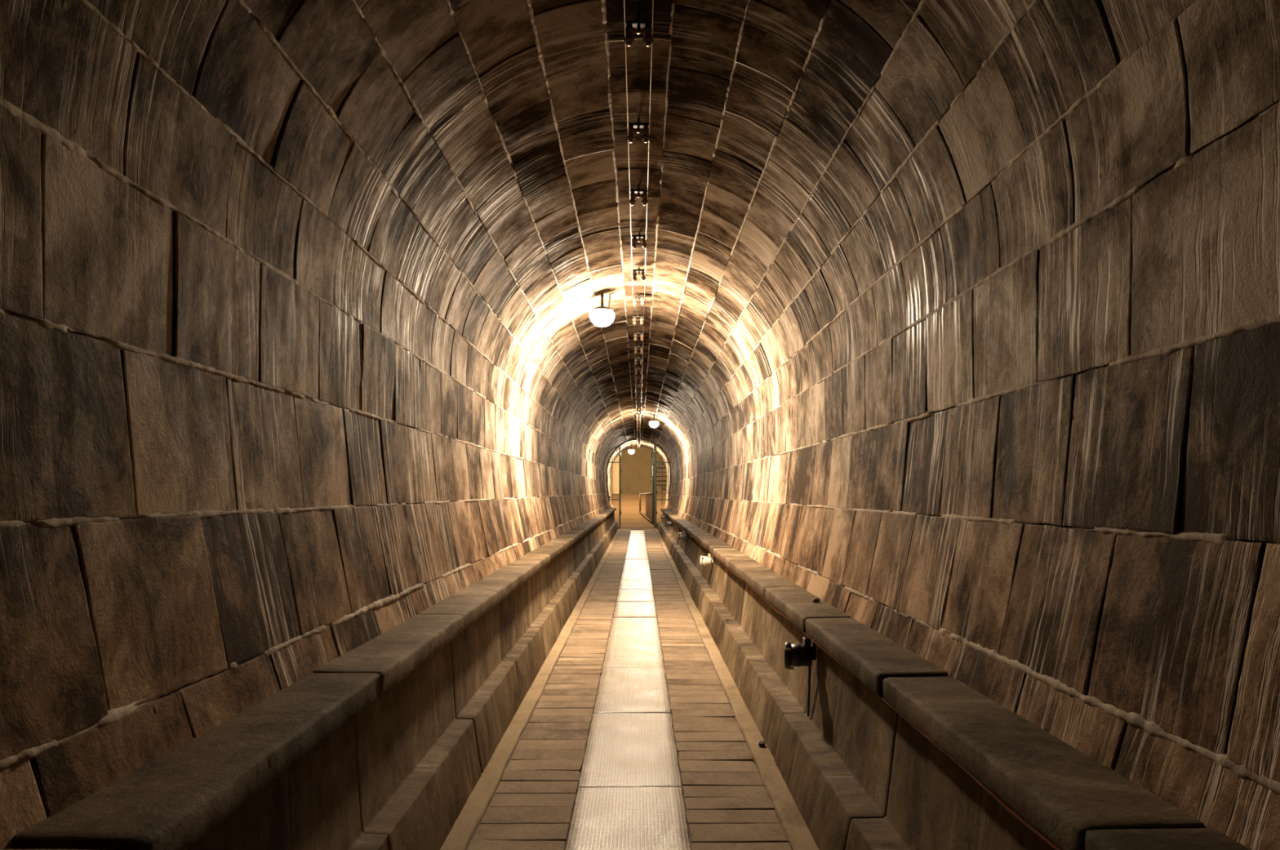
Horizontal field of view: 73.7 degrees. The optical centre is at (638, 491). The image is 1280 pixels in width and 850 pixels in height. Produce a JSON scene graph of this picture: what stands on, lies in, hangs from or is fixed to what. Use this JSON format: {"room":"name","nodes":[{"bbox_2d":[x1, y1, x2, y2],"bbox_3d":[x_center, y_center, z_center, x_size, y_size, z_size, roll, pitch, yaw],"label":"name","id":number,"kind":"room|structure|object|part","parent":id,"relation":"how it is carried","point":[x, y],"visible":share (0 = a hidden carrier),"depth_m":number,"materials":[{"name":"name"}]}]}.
{"room":"underground passage","nodes":[
{"label":"underground passage","id":0,"kind":"room"},
{"bbox_2d":[0,97,613,848],"bbox_3d":[-0.968,0.301,15.405,0.343,1.980,36.811,0,0,0],"label":"wall","id":1,"kind":"structure","parent":0,"point":[220,483],"depth_m":1.99,"materials":[{"name":"brown stone"}]},
{"bbox_2d":[0,507,616,849],"bbox_3d":[-0.863,0.572,12.970,0.221,0.087,31.940,0,0,0],"label":"ledge","id":2,"kind":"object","parent":1,"relation":"attached to","point":[174,800],"depth_m":1.84,"materials":[{"name":"concrete"}]},
{"bbox_2d":[188,511,617,849],"bbox_3d":[-0.838,0.933,12.970,0.304,0.661,31.940,0,0,0],"label":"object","id":3,"kind":"structure","parent":1,"relation":"attached to","point":[400,773],"depth_m":3.09,"materials":[{"name":"concrete"}]},
{"bbox_2d":[440,528,818,849],"bbox_3d":[-0.033,1.255,13.000,1.356,0.026,32.000,0,0,0],"label":"floor","id":4,"kind":"structure","parent":0,"point":[735,796],"depth_m":4.21,"materials":[{"name":"brown wood"}]},
{"bbox_2d":[564,786,690,849],"bbox_3d":[-0.037,1.252,2.989,0.441,0.022,1.212,0,0,0],"label":"cover plate","id":5,"kind":"object","parent":4,"relation":"on","point":[604,818],"visible":1,"depth_m":3.23,"materials":[{"name":"grey metal"}]},
{"bbox_2d":[577,712,681,787],"bbox_3d":[-0.038,1.251,4.202,0.443,0.023,1.214,0,0,0],"label":"cover plate","id":6,"kind":"object","parent":4,"relation":"on","point":[624,749],"visible":1,"depth_m":4.07,"materials":[{"name":"grey metal"}]},
{"bbox_2d":[593,667,671,713],"bbox_3d":[-0.036,1.251,5.417,0.443,0.024,1.214,0,0,0],"label":"cover plate","id":7,"kind":"object","parent":4,"relation":"on","point":[620,690],"visible":1,"depth_m":5.32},
{"bbox_2d":[602,637,663,667],"bbox_3d":[-0.037,1.250,6.632,0.442,0.025,1.214,0,0,0],"label":"cover plate","id":8,"kind":"object","parent":4,"relation":"on","point":[630,652],"visible":0.99,"depth_m":6.56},
{"bbox_2d":[608,617,659,639],"bbox_3d":[-0.038,1.252,7.848,0.440,0.023,1.213,0,0,0],"label":"cover plate","id":9,"kind":"object","parent":4,"relation":"on","point":[621,628],"visible":0.99,"depth_m":7.78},
{"bbox_2d":[613,601,657,617],"bbox_3d":[-0.037,1.251,9.062,0.438,0.024,1.215,0,0,0],"label":"cover plate","id":10,"kind":"object","parent":4,"relation":"on","point":[623,609],"visible":0.97,"depth_m":8.96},
{"bbox_2d":[616,589,654,601],"bbox_3d":[-0.038,1.252,10.278,0.440,0.022,1.214,0,0,0],"label":"cover plate","id":11,"kind":"object","parent":4,"relation":"on","point":[624,595],"visible":0.91,"depth_m":10.24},
{"bbox_2d":[618,579,653,590],"bbox_3d":[-0.038,1.252,11.493,0.440,0.021,1.213,0,0,0],"label":"cover plate","id":12,"kind":"object","parent":4,"relation":"on","point":[624,584],"visible":0.92,"depth_m":11.43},
{"bbox_2d":[621,571,651,579],"bbox_3d":[-0.037,1.252,12.708,0.439,0.021,1.216,0,0,0],"label":"cover plate","id":13,"kind":"object","parent":4,"relation":"on","point":[625,575],"visible":0.95,"depth_m":12.64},
{"bbox_2d":[622,564,649,571],"bbox_3d":[-0.037,1.251,13.924,0.438,0.024,1.212,0,0,0],"label":"cover plate","id":14,"kind":"object","parent":4,"relation":"on","point":[626,567],"visible":0.95,"depth_m":13.86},
{"bbox_2d":[623,559,648,564],"bbox_3d":[-0.036,1.252,15.138,0.439,0.023,1.212,0,0,0],"label":"cover plate","id":15,"kind":"object","parent":4,"relation":"on","point":[627,562],"visible":0.97,"depth_m":15.12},
{"bbox_2d":[625,554,648,559],"bbox_3d":[-0.038,1.251,16.353,0.438,0.024,1.214,0,0,0],"label":"cover plate","id":16,"kind":"object","parent":4,"relation":"on","point":[627,556],"visible":0.94,"depth_m":16.23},
{"bbox_2d":[626,550,647,554],"bbox_3d":[-0.037,1.252,17.567,0.437,0.023,1.214,0,0,0],"label":"cover plate","id":17,"kind":"object","parent":4,"relation":"on","point":[628,552],"visible":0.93,"depth_m":17.57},
{"bbox_2d":[626,546,647,550],"bbox_3d":[-0.038,1.252,18.782,0.439,0.021,1.214,0,0,0],"label":"cover plate","id":18,"kind":"object","parent":4,"relation":"on","point":[628,548],"visible":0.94,"depth_m":18.61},
{"bbox_2d":[627,543,646,546],"bbox_3d":[-0.037,1.252,19.996,0.438,0.023,1.215,0,0,0],"label":"cover plate","id":19,"kind":"object","parent":4,"relation":"on","point":[628,544],"visible":0.93,"depth_m":19.87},
{"bbox_2d":[628,537,645,540],"bbox_3d":[-0.037,1.251,22.428,0.439,0.024,1.213,0,0,0],"label":"cover plate","id":20,"kind":"object","parent":4,"relation":"on","point":[630,539],"visible":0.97,"depth_m":22.42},
{"bbox_2d":[629,535,644,537],"bbox_3d":[-0.037,1.252,23.643,0.439,0.021,1.214,0,0,0],"label":"cover plate","id":21,"kind":"object","parent":4,"relation":"on","point":[630,536],"visible":0.82,"depth_m":23.67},
{"bbox_2d":[628,540,646,543],"bbox_3d":[-0.037,1.252,21.213,0.439,0.021,1.214,0,0,0],"label":"cover plate","id":22,"kind":"object","parent":4,"relation":"on","point":[629,541],"visible":0.9,"depth_m":21.01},
{"bbox_2d":[630,531,644,533],"bbox_3d":[-0.038,1.250,26.072,0.440,0.026,1.213,0,0,0],"label":"cover plate","id":23,"kind":"object","parent":4,"relation":"on","point":[631,532],"visible":0.98,"depth_m":25.95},
{"bbox_2d":[630,533,644,535],"bbox_3d":[-0.037,1.251,24.858,0.441,0.023,1.215,0,0,0],"label":"cover plate","id":24,"kind":"object","parent":4,"relation":"on","point":[630,534],"visible":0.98,"depth_m":24.78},
{"bbox_2d":[631,529,644,531],"bbox_3d":[-0.037,1.250,27.288,0.440,0.026,1.215,0,0,0],"label":"cover plate","id":25,"kind":"object","parent":4,"relation":"on","point":[631,530],"visible":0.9,"depth_m":27.37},
{"bbox_2d":[606,439,671,527],"bbox_3d":[0.000,-0.278,28.988,2.194,3.046,0.085,0,0,0],"label":"surround","id":26,"kind":"object","parent":4,"relation":"on","point":[655,445],"visible":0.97,"depth_m":28.97,"materials":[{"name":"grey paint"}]},
{"bbox_3d":[-0.640,-0.150,29.000,0.055,2.788,0.060,0,0,0],"label":"post","id":27,"kind":"part","parent":26,"relation":"part of","materials":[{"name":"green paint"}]},
{"bbox_3d":[0.560,-0.176,29.000,0.095,2.840,0.060,0,0,0],"label":"post","id":28,"kind":"part","parent":26,"relation":"part of","materials":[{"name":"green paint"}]},
{"bbox_2d":[758,740,765,746],"bbox_3d":[0.604,1.231,4.181,0.033,0.022,0.044,0,0,10],"label":"chip","id":29,"kind":"object","parent":4,"relation":"on","point":[762,743],"visible":1,"depth_m":4.17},
{"bbox_2d":[610,446,666,493],"bbox_3d":[0.350,-1.637,37.099,6.589,3.429,6.401,0,0,0],"label":"wall","id":30,"kind":"structure","parent":0,"point":[635,474],"depth_m":40.24,"materials":[{"name":"paint"}]},
{"bbox_2d":[612,493,666,529],"bbox_3d":[0.000,0.664,31.175,2.158,1.193,5.250,0,0,0],"label":"floor","id":31,"kind":"structure","parent":0,"point":[631,518],"depth_m":31.18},
{"bbox_2d":[639,466,653,524],"bbox_3d":[0.275,0.110,30.175,0.050,2.019,1.568,0,0,-17],"label":"gate leaf","id":32,"kind":"object","parent":31,"relation":"on","point":[649,516],"visible":0.98,"depth_m":29.75,"materials":[{"name":"brown paint"}]},
{"bbox_3d":[0.274,0.907,30.179,0.048,0.411,1.477,0,0,-17],"label":"rail","id":33,"kind":"part","parent":32,"relation":"part of","materials":[{"name":"brown paint"}]},
{"bbox_3d":[0.372,0.570,29.863,0.012,0.979,0.805,0,0,-17],"label":"infill panel","id":34,"kind":"part","parent":32,"relation":"part of","materials":[{"name":"brown paint"}]},
{"bbox_2d":[0,0,1279,475],"bbox_3d":[-0.001,-1.256,15.406,2.236,1.171,36.814,0,0,0],"label":"ceiling","id":35,"kind":"structure","parent":0,"point":[451,177],"depth_m":3.18,"materials":[{"name":"brown stone"}]},
{"bbox_2d":[589,291,617,326],"bbox_3d":[-0.322,-1.609,7.500,0.214,0.313,0.214,0,0,37],"label":"ceiling lamp","id":36,"kind":"object","parent":35,"relation":"attached to","point":[600,316],"visible":1,"depth_m":7.43,"materials":[{"name":"white glass"}]},
{"bbox_3d":[-0.322,-1.682,7.500,0.022,0.124,0.022,0,0,-23],"label":"stem","id":37,"kind":"part","parent":36,"relation":"part of","materials":[{"name":"black metal"}]},
{"bbox_3d":[-0.322,-1.522,7.500,0.216,0.140,0.216,0,0,0],"label":"glass globe","id":38,"kind":"part","parent":36,"relation":"part of"},
{"bbox_2d":[628,443,634,453],"bbox_3d":[-0.267,-1.580,31.100,0.216,0.371,0.216,0,0,0],"label":"ceiling lamp","id":39,"kind":"object","parent":35,"relation":"attached to","point":[631,451],"visible":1,"depth_m":31.04,"materials":[{"name":"white glass"}]},
{"bbox_2d":[631,313,643,324],"bbox_3d":[-0.007,-1.747,8.630,0.120,0.118,0.047,0,0,1],"label":"bracket","id":40,"kind":"object","parent":35,"relation":"attached to","point":[637,316],"visible":0.94,"depth_m":8.62,"materials":[{"name":"gold metal"}]},
{"bbox_2d":[626,118,650,142],"bbox_3d":[-0.001,-1.751,4.130,0.120,0.118,0.047,0,0,1],"label":"bracket","id":41,"kind":"object","parent":35,"relation":"attached to","point":[644,126],"visible":0.95,"depth_m":4.12,"materials":[{"name":"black metal"}]},
{"bbox_2d":[623,0,637,440],"bbox_3d":[-0.051,-1.718,15.375,0.004,0.008,36.750,0,0,0],"label":"overhead wire","id":42,"kind":"object","parent":41,"relation":"attached to","point":[624,0],"visible":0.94,"depth_m":4.21,"materials":[{"name":"black metal"}]},
{"bbox_2d":[633,344,643,353],"bbox_3d":[0.000,-1.748,10.430,0.120,0.118,0.047,0,0,-2],"label":"bracket","id":43,"kind":"object","parent":35,"relation":"attached to","point":[637,346],"visible":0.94,"depth_m":10.42,"materials":[{"name":"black metal"}]},
{"bbox_2d":[634,365,642,373],"bbox_3d":[-0.001,-1.747,12.230,0.120,0.118,0.047,0,0,4],"label":"bracket","id":44,"kind":"object","parent":35,"relation":"attached to","point":[638,367],"visible":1,"depth_m":12.22,"materials":[{"name":"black metal"}]},
{"bbox_2d":[634,374,642,382],"bbox_3d":[-0.004,-1.748,13.130,0.120,0.118,0.047,0,0,-5],"label":"bracket","id":45,"kind":"object","parent":35,"relation":"attached to","point":[638,376],"visible":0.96,"depth_m":13.12,"materials":[{"name":"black metal"}]},
{"bbox_2d":[635,388,641,395],"bbox_3d":[-0.004,-1.750,14.930,0.120,0.118,0.047,0,0,1],"label":"bracket","id":46,"kind":"object","parent":35,"relation":"attached to","point":[638,390],"visible":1,"depth_m":14.91,"materials":[{"name":"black metal"}]},
{"bbox_2d":[622,14,654,46],"bbox_3d":[0.000,-1.748,3.230,0.120,0.118,0.047,0,0,-2],"label":"bracket","id":47,"kind":"object","parent":35,"relation":"attached to","point":[638,23],"visible":0.97,"depth_m":3.22,"materials":[{"name":"black metal"}]},
{"bbox_2d":[628,185,648,205],"bbox_3d":[0.000,-1.749,5.030,0.120,0.118,0.047,0,0,-5],"label":"bracket","id":48,"kind":"object","parent":35,"relation":"attached to","point":[633,192],"visible":0.96,"depth_m":5.02,"materials":[{"name":"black metal"}]},
{"bbox_2d":[633,330,644,341],"bbox_3d":[-0.001,-1.747,9.530,0.120,0.118,0.047,0,0,-3],"label":"bracket","id":49,"kind":"object","parent":35,"relation":"attached to","point":[635,335],"visible":1,"depth_m":9.52,"materials":[{"name":"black metal"}]},
{"bbox_2d":[634,355,643,364],"bbox_3d":[-0.003,-1.748,11.330,0.120,0.118,0.047,0,0,0],"label":"bracket","id":50,"kind":"object","parent":35,"relation":"attached to","point":[641,360],"visible":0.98,"depth_m":11.31,"materials":[{"name":"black metal"}]},
{"bbox_2d":[631,266,646,280],"bbox_3d":[0.001,-1.749,6.830,0.120,0.118,0.047,0,0,7],"label":"bracket","id":51,"kind":"object","parent":35,"relation":"attached to","point":[634,273],"visible":0.96,"depth_m":6.82,"materials":[{"name":"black metal"}]},
{"bbox_2d":[632,293,645,306],"bbox_3d":[0.002,-1.747,7.730,0.120,0.118,0.047,0,0,3],"label":"bracket","id":52,"kind":"object","parent":35,"relation":"attached to","point":[642,303],"visible":0.93,"depth_m":7.72,"materials":[{"name":"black metal"}]},
{"bbox_2d":[635,382,642,389],"bbox_3d":[0.005,-1.746,14.030,0.120,0.118,0.047,0,0,-2],"label":"bracket","id":53,"kind":"object","parent":35,"relation":"attached to","point":[638,384],"visible":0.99,"depth_m":14.02,"materials":[{"name":"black metal"}]},
{"bbox_2d":[635,394,642,400],"bbox_3d":[0.003,-1.748,15.830,0.120,0.118,0.047,0,0,4],"label":"bracket","id":54,"kind":"object","parent":35,"relation":"attached to","point":[638,396],"visible":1,"depth_m":15.82,"materials":[{"name":"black metal"}]},
{"bbox_2d":[631,231,648,248],"bbox_3d":[0.006,-1.752,5.930,0.120,0.118,0.047,0,0,4],"label":"bracket","id":55,"kind":"object","parent":35,"relation":"attached to","point":[634,240],"visible":0.94,"depth_m":5.92,"materials":[{"name":"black metal"}]},
{"bbox_2d":[640,0,653,436],"bbox_3d":[0.051,-1.718,15.375,0.004,0.008,36.750,0,0,0],"label":"overhead wire","id":56,"kind":"object","parent":35,"relation":"hanging from","point":[652,0],"visible":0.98,"depth_m":4.18,"materials":[{"name":"black metal"}]},
{"bbox_2d":[647,413,658,427],"bbox_3d":[0.340,-1.610,19.301,0.224,0.310,0.225,0,0,-37],"label":"ceiling lamp","id":57,"kind":"object","parent":35,"relation":"attached to","point":[654,423],"visible":1,"depth_m":19.23,"materials":[{"name":"white glass"}]},
{"bbox_3d":[0.347,-1.525,19.300,0.216,0.140,0.216,0,0,0],"label":"glass globe","id":58,"kind":"part","parent":57,"relation":"part of"},
{"bbox_2d":[664,100,1279,849],"bbox_3d":[0.973,0.300,15.399,0.344,1.982,36.802,0,0,0],"label":"wall","id":59,"kind":"structure","parent":0,"point":[1055,487],"depth_m":2.00,"materials":[{"name":"brown stone"}]},
{"bbox_2d":[666,520,673,526],"bbox_3d":[0.738,0.737,19.909,0.140,0.148,0.120,0,0,14],"label":"floodlight","id":60,"kind":"object","parent":59,"relation":"attached to","point":[668,523],"visible":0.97,"depth_m":19.88,"materials":[{"name":"black metal"}]},
{"bbox_2d":[677,530,685,539],"bbox_3d":[0.738,0.737,14.509,0.140,0.148,0.120,0,0,14],"label":"floodlight","id":61,"kind":"object","parent":59,"relation":"attached to","point":[680,535],"visible":0.97,"depth_m":14.47,"materials":[{"name":"grey metal"}]},
{"bbox_2d":[699,553,713,567],"bbox_3d":[0.738,0.737,9.209,0.140,0.148,0.120,0,0,14],"label":"floodlight","id":62,"kind":"object","parent":59,"relation":"attached to","point":[704,560],"visible":0.98,"depth_m":9.17,"materials":[{"name":"white metal"}]},
{"bbox_2d":[784,636,816,715],"bbox_3d":[0.738,0.839,3.889,0.140,0.353,0.120,0,0,14],"label":"floodlight","id":63,"kind":"object","parent":59,"relation":"attached to","point":[795,655],"visible":0.95,"depth_m":3.86,"materials":[{"name":"black plastic"}]},
{"bbox_2d":[657,512,1054,849],"bbox_3d":[0.806,0.950,12.970,0.369,0.629,31.940,0,0,0],"label":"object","id":64,"kind":"structure","parent":59,"relation":"attached to","point":[858,774],"depth_m":3.13,"materials":[{"name":"concrete"}]},
{"bbox_2d":[661,511,1060,849],"bbox_3d":[0.770,0.651,12.770,0.016,0.027,31.540,0,0,0],"label":"cable","id":65,"kind":"object","parent":59,"relation":"attached to","point":[992,793],"visible":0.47,"depth_m":1.90,"materials":[{"name":"black rubber"}]},
{"bbox_2d":[661,508,1250,849],"bbox_3d":[0.855,0.604,12.970,0.226,0.090,31.940,0,0,0],"label":"ledge","id":66,"kind":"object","parent":59,"relation":"attached to","point":[1076,802],"depth_m":1.94,"materials":[{"name":"concrete"}]},
{"bbox_2d":[812,598,819,602],"bbox_3d":[0.910,0.555,4.381,0.042,0.020,0.032,0,0,-6],"label":"chip","id":67,"kind":"object","parent":66,"relation":"on","point":[815,600],"visible":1,"depth_m":4.37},
{"label":"floor","id":68,"kind":"structure","parent":0,"visible":0},
{"bbox_2d":[650,450,666,489],"bbox_3d":[1.556,-2.006,36.603,2.088,4.168,2.089,0,0,0],"label":"spiral staircase","id":69,"kind":"structure","parent":68,"relation":"on","point":[652,451],"depth_m":36.63,"materials":[{"name":"black metal"}]}
]}

